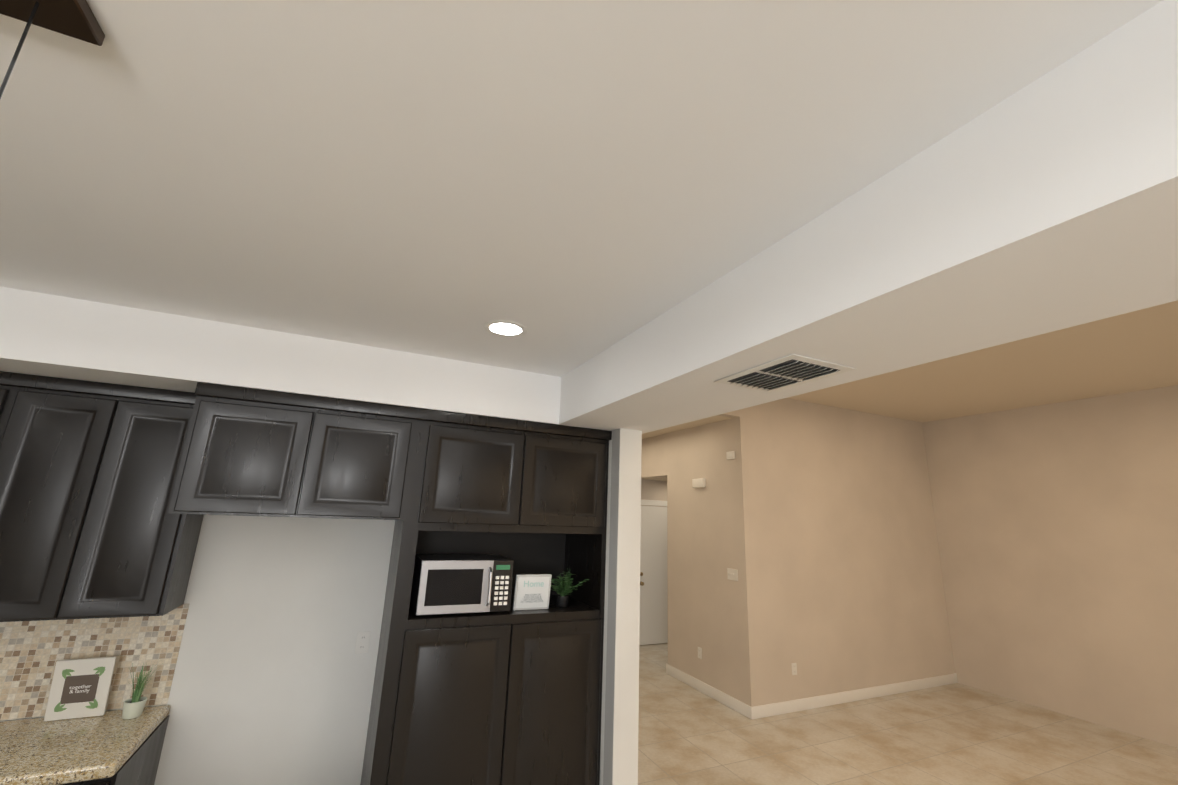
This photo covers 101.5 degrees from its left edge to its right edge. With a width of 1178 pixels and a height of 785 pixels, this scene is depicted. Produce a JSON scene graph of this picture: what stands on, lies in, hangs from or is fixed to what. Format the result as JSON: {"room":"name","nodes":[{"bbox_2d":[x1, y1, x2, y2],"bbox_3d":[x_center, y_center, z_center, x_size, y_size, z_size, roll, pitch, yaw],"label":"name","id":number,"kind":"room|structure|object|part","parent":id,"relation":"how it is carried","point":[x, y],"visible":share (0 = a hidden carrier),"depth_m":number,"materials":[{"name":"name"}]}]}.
{"room":"kitchen","nodes":[
{"label":"kitchen","id":0,"kind":"room"},
{"bbox_2d":[0,515,394,784],"bbox_3d":[-2.486,1.033,2.441,5.095,2.850,0.100,9,-15,-24],"label":"wall","id":1,"kind":"structure","parent":0,"point":[273,679],"depth_m":2.66,"materials":[{"name":"paint"}]},
{"bbox_2d":[0,603,189,720],"bbox_3d":[-3.399,1.148,1.913,2.832,0.470,0.008,9,-15,-24],"label":"backsplash","id":2,"kind":"structure","parent":1,"relation":"attached to","point":[32,653],"depth_m":2.35,"materials":[{"name":"tile"}]},
{"bbox_2d":[168,382,319,516],"bbox_3d":[-1.747,0.340,2.548,0.490,0.593,0.620,9,-15,-24],"label":"upper cabinet","id":3,"kind":"object","parent":1,"relation":"attached to","point":[246,451],"depth_m":2.27,"materials":[{"name":"brown wood"}]},
{"bbox_2d":[300,397,419,521],"bbox_3d":[-1.303,0.407,2.746,0.490,0.593,0.620,9,-15,-24],"label":"upper cabinet","id":4,"kind":"object","parent":1,"relation":"attached to","point":[361,461],"depth_m":2.47,"materials":[{"name":"brown wood"}]},
{"bbox_2d":[355,631,370,653],"bbox_3d":[-1.331,1.471,2.833,0.072,0.116,0.008,9,-15,-24],"label":"outlet","id":5,"kind":"object","parent":1,"relation":"attached to","point":[362,642],"visible":1,"depth_m":2.83,"materials":[{"name":"white plastic"}]},
{"bbox_2d":[400,409,527,529],"bbox_3d":[-0.778,0.496,2.978,0.572,0.613,0.620,9,-15,-24],"label":"upper cabinet","id":6,"kind":"object","parent":1,"relation":"attached to","point":[468,473],"depth_m":2.69,"materials":[{"name":"brown wood"}]},
{"bbox_2d":[524,421,611,533],"bbox_3d":[-0.261,0.574,3.209,0.571,0.613,0.620,9,-15,-24],"label":"upper cabinet","id":7,"kind":"object","parent":1,"relation":"attached to","point":[566,480],"depth_m":2.93,"materials":[{"name":"brown wood"}]},
{"bbox_2d":[0,286,560,424],"bbox_3d":[-2.084,-0.201,2.498,3.910,0.400,0.650,9,-15,-24],"label":"ceiling soffit","id":8,"kind":"structure","parent":0,"point":[43,334],"depth_m":2.32,"materials":[{"name":"white paint"}]},
{"bbox_2d":[0,0,1162,376],"bbox_3d":[-0.338,-1.191,-1.081,3.910,0.100,7.550,9,-15,-24],"label":"ceiling","id":9,"kind":"structure","parent":0,"point":[570,184],"depth_m":1.13,"materials":[{"name":"white paint"}]},
{"bbox_2d":[0,0,104,98],"bbox_3d":[-1.229,-0.219,0.563,0.750,1.043,0.115,9,-15,-24],"label":"pendant light","id":10,"kind":"object","parent":9,"relation":"hanging from","point":[76,19],"visible":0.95,"depth_m":0.83,"materials":[{"name":"brown metal"}]},
{"bbox_2d":[484,320,526,336],"bbox_3d":[-0.390,-0.297,2.252,0.204,0.004,0.204,9,-15,-24],"label":"recessed light","id":11,"kind":"object","parent":9,"relation":"in","point":[504,328],"visible":1,"depth_m":2.25,"materials":[{"name":"white plastic"}]},
{"bbox_2d":[599,428,641,784],"bbox_3d":[0.039,1.510,3.120,0.158,2.450,0.850,9,-15,-24],"label":"wall","id":12,"kind":"structure","parent":0,"point":[625,734],"depth_m":2.79,"materials":[{"name":"paint"}]},
{"bbox_2d":[641,479,666,506],"bbox_3d":[1.805,2.774,8.207,2.730,2.620,0.100,9,-15,-24],"label":"wall","id":13,"kind":"structure","parent":0,"point":[653,489],"depth_m":8.07,"materials":[{"name":"beige paint"}]},
{"bbox_2d":[639,506,667,644],"bbox_3d":[1.140,2.901,7.740,0.815,2.075,0.096,9,-15,-24],"label":"hall door","id":14,"kind":"structure","parent":13,"relation":"in","point":[653,592],"depth_m":7.69,"materials":[{"name":"white wood"}]},
{"bbox_2d":[641,500,666,505],"bbox_3d":[1.124,2.867,7.788,1.005,2.185,0.020,9,-15,-24],"label":"door frame","id":15,"kind":"structure","parent":13,"relation":"attached to","point":[653,502],"depth_m":8.00,"materials":[{"name":"white wood"}]},
{"bbox_2d":[641,433,666,478],"bbox_3d":[0.583,1.150,7.992,0.100,0.590,2.670,9,-15,-24],"label":"wall","id":16,"kind":"structure","parent":0,"point":[654,457],"depth_m":7.09,"materials":[{"name":"beige paint"}]},
{"bbox_2d":[642,476,666,480],"bbox_3d":[2.148,1.410,7.902,2.730,0.100,1.290,9,-15,-24],"label":"ceiling","id":17,"kind":"structure","parent":0,"point":[664,478],"depth_m":7.83,"materials":[{"name":"beige paint"}]},
{"bbox_2d":[642,415,730,438],"bbox_3d":[-0.142,0.517,7.008,2.380,0.100,4.050,9,-15,-24],"label":"ceiling","id":18,"kind":"structure","parent":0,"point":[708,420],"depth_m":6.26,"materials":[{"name":"beige paint"}]},
{"bbox_2d":[666,418,750,718],"bbox_3d":[1.406,1.930,5.864,0.115,3.080,1.500,9,-15,-24],"label":"wall","id":19,"kind":"structure","parent":0,"point":[704,605],"depth_m":5.77,"materials":[{"name":"beige paint"}]},
{"bbox_2d":[692,478,705,487],"bbox_3d":[1.378,1.136,6.035,0.044,0.110,0.220,9,-15,-24],"label":"door chime","id":20,"kind":"object","parent":19,"relation":"attached to","point":[699,483],"visible":1,"depth_m":6.00,"materials":[{"name":"white plastic"}]},
{"bbox_2d":[698,647,701,658],"bbox_3d":[1.293,3.042,5.623,0.008,0.116,0.072,9,-15,-24],"label":"outlet","id":21,"kind":"object","parent":19,"relation":"attached to","point":[699,652],"visible":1,"depth_m":5.61,"materials":[{"name":"white plastic"}]},
{"bbox_2d":[726,451,734,459],"bbox_3d":[1.644,0.730,5.590,0.034,0.090,0.120,9,-15,-24],"label":"fire alarm","id":22,"kind":"object","parent":19,"relation":"attached to","point":[730,455],"visible":0.98,"depth_m":5.57,"materials":[{"name":"white plastic"}]},
{"bbox_3d":[1.583,2.011,5.317,0.012,0.118,0.165,9,-15,-24],"label":"light switch plate","id":23,"kind":"part","parent":19,"relation":"part of","materials":[{"name":"white plastic"}]},
{"bbox_2d":[718,398,954,706],"bbox_3d":[2.263,1.715,5.533,5.750,3.400,0.100,9,-15,-24],"label":"wall","id":24,"kind":"structure","parent":0,"point":[841,584],"depth_m":5.77,"materials":[{"name":"beige paint"}]},
{"bbox_2d":[791,663,796,674],"bbox_3d":[2.197,2.957,5.149,0.072,0.116,0.008,9,-15,-24],"label":"outlet","id":25,"kind":"object","parent":24,"relation":"attached to","point":[794,668],"visible":1,"depth_m":5.15,"materials":[{"name":"white plastic"}]},
{"bbox_2d":[751,673,957,719],"bbox_3d":[3.178,3.441,5.504,3.445,0.110,0.014,9,-15,-24],"label":"baseboard","id":26,"kind":"structure","parent":24,"relation":"attached to","point":[778,708],"depth_m":5.37,"materials":[{"name":"white wood"}]},
{"bbox_2d":[558,0,1177,433],"bbox_3d":[1.547,-1.023,0.213,0.590,1.150,8.300,9,-15,-24],"label":"beam","id":27,"kind":"structure","parent":0,"point":[1044,204],"depth_m":1.09,"materials":[{"name":"white paint"}]},
{"bbox_2d":[714,354,855,391],"bbox_3d":[0.708,-0.058,1.778,0.300,0.014,0.390,9,-15,-24],"label":"air vent","id":28,"kind":"object","parent":27,"relation":"attached to","point":[791,370],"visible":1,"depth_m":1.74,"materials":[{"name":"white metal"}]},
{"bbox_2d":[638,643,1177,784],"bbox_3d":[0.613,2.475,1.725,11.600,0.060,13.400,9,-15,-24],"label":"floor","id":29,"kind":"structure","parent":0,"point":[956,734],"depth_m":4.39,"materials":[{"name":"tile"}]},
{"bbox_2d":[60,715,169,784],"bbox_3d":[-2.196,1.949,1.957,0.440,0.862,0.618,9,-15,-24],"label":"base cabinet","id":30,"kind":"object","parent":29,"relation":"on","point":[140,766],"visible":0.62,"depth_m":2.10,"materials":[{"name":"brown wood"}]},
{"bbox_2d":[0,705,169,784],"bbox_3d":[-3.264,1.335,1.565,2.858,0.051,0.640,9,-15,-24],"label":"countertop","id":31,"kind":"structure","parent":30,"relation":"on","point":[41,751],"depth_m":1.96,"materials":[{"name":"stone"}]},
{"bbox_2d":[44,657,115,720],"bbox_3d":[-2.372,1.381,2.248,0.210,0.259,0.048,9,-15,-24],"label":"family sign","id":32,"kind":"object","parent":31,"relation":"on","point":[63,703],"visible":1,"depth_m":2.24,"materials":[{"name":"white"}]},
{"bbox_2d":[69,685,91,693],"bbox_3d":[-2.369,1.382,2.240,0.077,0.039,0.002,9,-6,-24],"label":"lettering","id":33,"kind":"object","parent":32,"relation":"attached to","point":[87,686],"visible":1,"depth_m":2.24,"materials":[{"name":"white paint"}]},
{"bbox_2d":[122,663,161,718],"bbox_3d":[-2.148,1.415,2.304,0.139,0.238,0.146,9,-15,-24],"label":"grass plant","id":34,"kind":"object","parent":31,"relation":"on","point":[133,706],"visible":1,"depth_m":2.28,"materials":[{"name":"green plant"}]},
{"bbox_2d":[368,602,515,784],"bbox_3d":[-0.834,1.919,2.619,0.572,1.345,0.620,9,-15,-24],"label":"base cabinet","id":35,"kind":"object","parent":29,"relation":"on","point":[511,697],"depth_m":2.42,"materials":[{"name":"brown wood"}]},
{"bbox_2d":[410,554,513,615],"bbox_3d":[-0.726,1.089,2.744,0.500,0.280,0.403,9,-15,-24],"label":"microwave","id":36,"kind":"object","parent":35,"relation":"in","point":[456,583],"visible":1,"depth_m":2.61,"materials":[{"name":"grey metal"}]},
{"bbox_2d":[504,594,603,784],"bbox_3d":[-0.317,1.998,2.850,0.571,1.345,0.620,9,-15,-24],"label":"base cabinet","id":37,"kind":"object","parent":29,"relation":"on","point":[554,715],"depth_m":2.65,"materials":[{"name":"brown wood"}]},
{"bbox_2d":[513,574,551,610],"bbox_3d":[-0.331,1.167,2.818,0.215,0.195,0.041,9,-15,-24],"label":"sign","id":38,"kind":"object","parent":37,"relation":"in","point":[519,601],"visible":1,"depth_m":2.81,"materials":[{"name":"grey"}]},
{"bbox_2d":[524,594,542,601],"bbox_3d":[-0.330,1.198,2.804,0.139,0.047,0.002,9,-8,-24],"label":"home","id":39,"kind":"object","parent":38,"relation":"attached to","point":[526,595],"visible":1,"depth_m":2.81,"materials":[{"name":"grey"}]},
{"bbox_2d":[524,581,543,586],"bbox_3d":[-0.321,1.118,2.815,0.121,0.035,0.002,9,-8,-24],"label":"home","id":40,"kind":"object","parent":38,"relation":"attached to","point":[541,584],"visible":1,"depth_m":2.81,"materials":[{"name":"grey"}]},
{"bbox_2d":[551,570,588,606],"bbox_3d":[-0.141,1.202,2.973,0.272,0.218,0.218,9,-15,-24],"label":"potted plant","id":41,"kind":"object","parent":37,"relation":"in","point":[562,598],"visible":1,"depth_m":2.94,"materials":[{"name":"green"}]},
{"bbox_2d":[788,300,1177,421],"bbox_3d":[4.250,-0.913,1.971,5.750,0.100,9.150,9,-15,-24],"label":"ceiling","id":42,"kind":"structure","parent":0,"point":[1137,350],"depth_m":4.69,"materials":[{"name":"beige paint"}]},
{"bbox_2d":[922,385,1177,747],"bbox_3d":[6.761,1.160,2.639,0.100,3.400,9.050,9,-15,-24],"label":"wall","id":43,"kind":"structure","parent":0,"point":[1057,529],"depth_m":5.39,"materials":[{"name":"beige paint"}]},
{"bbox_3d":[-2.983,-0.164,-2.226,0.100,2.850,8.400,9,-15,-24],"label":"wall","id":44,"kind":"structure","parent":0,"visible":0},
{"bbox_2d":[0,371,19,426],"bbox_3d":[-2.874,0.437,2.147,0.368,1.063,0.330,9,-15,-24],"label":"upper cabinet","id":45,"kind":"object","parent":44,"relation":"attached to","point":[7,379],"depth_m":2.18,"materials":[{"name":"brown wood"}]},
{"bbox_2d":[0,373,123,621],"bbox_3d":[-2.541,0.488,2.296,0.367,1.063,0.330,9,-15,-24],"label":"upper cabinet","id":46,"kind":"object","parent":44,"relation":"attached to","point":[54,434],"depth_m":2.17,"materials":[{"name":"brown wood"}]},
{"bbox_2d":[56,385,203,619],"bbox_3d":[-2.209,0.538,2.444,0.367,1.063,0.330,9,-15,-24],"label":"upper cabinet","id":47,"kind":"object","parent":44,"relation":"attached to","point":[90,527],"depth_m":2.29,"materials":[{"name":"brown wood"}]}
]}

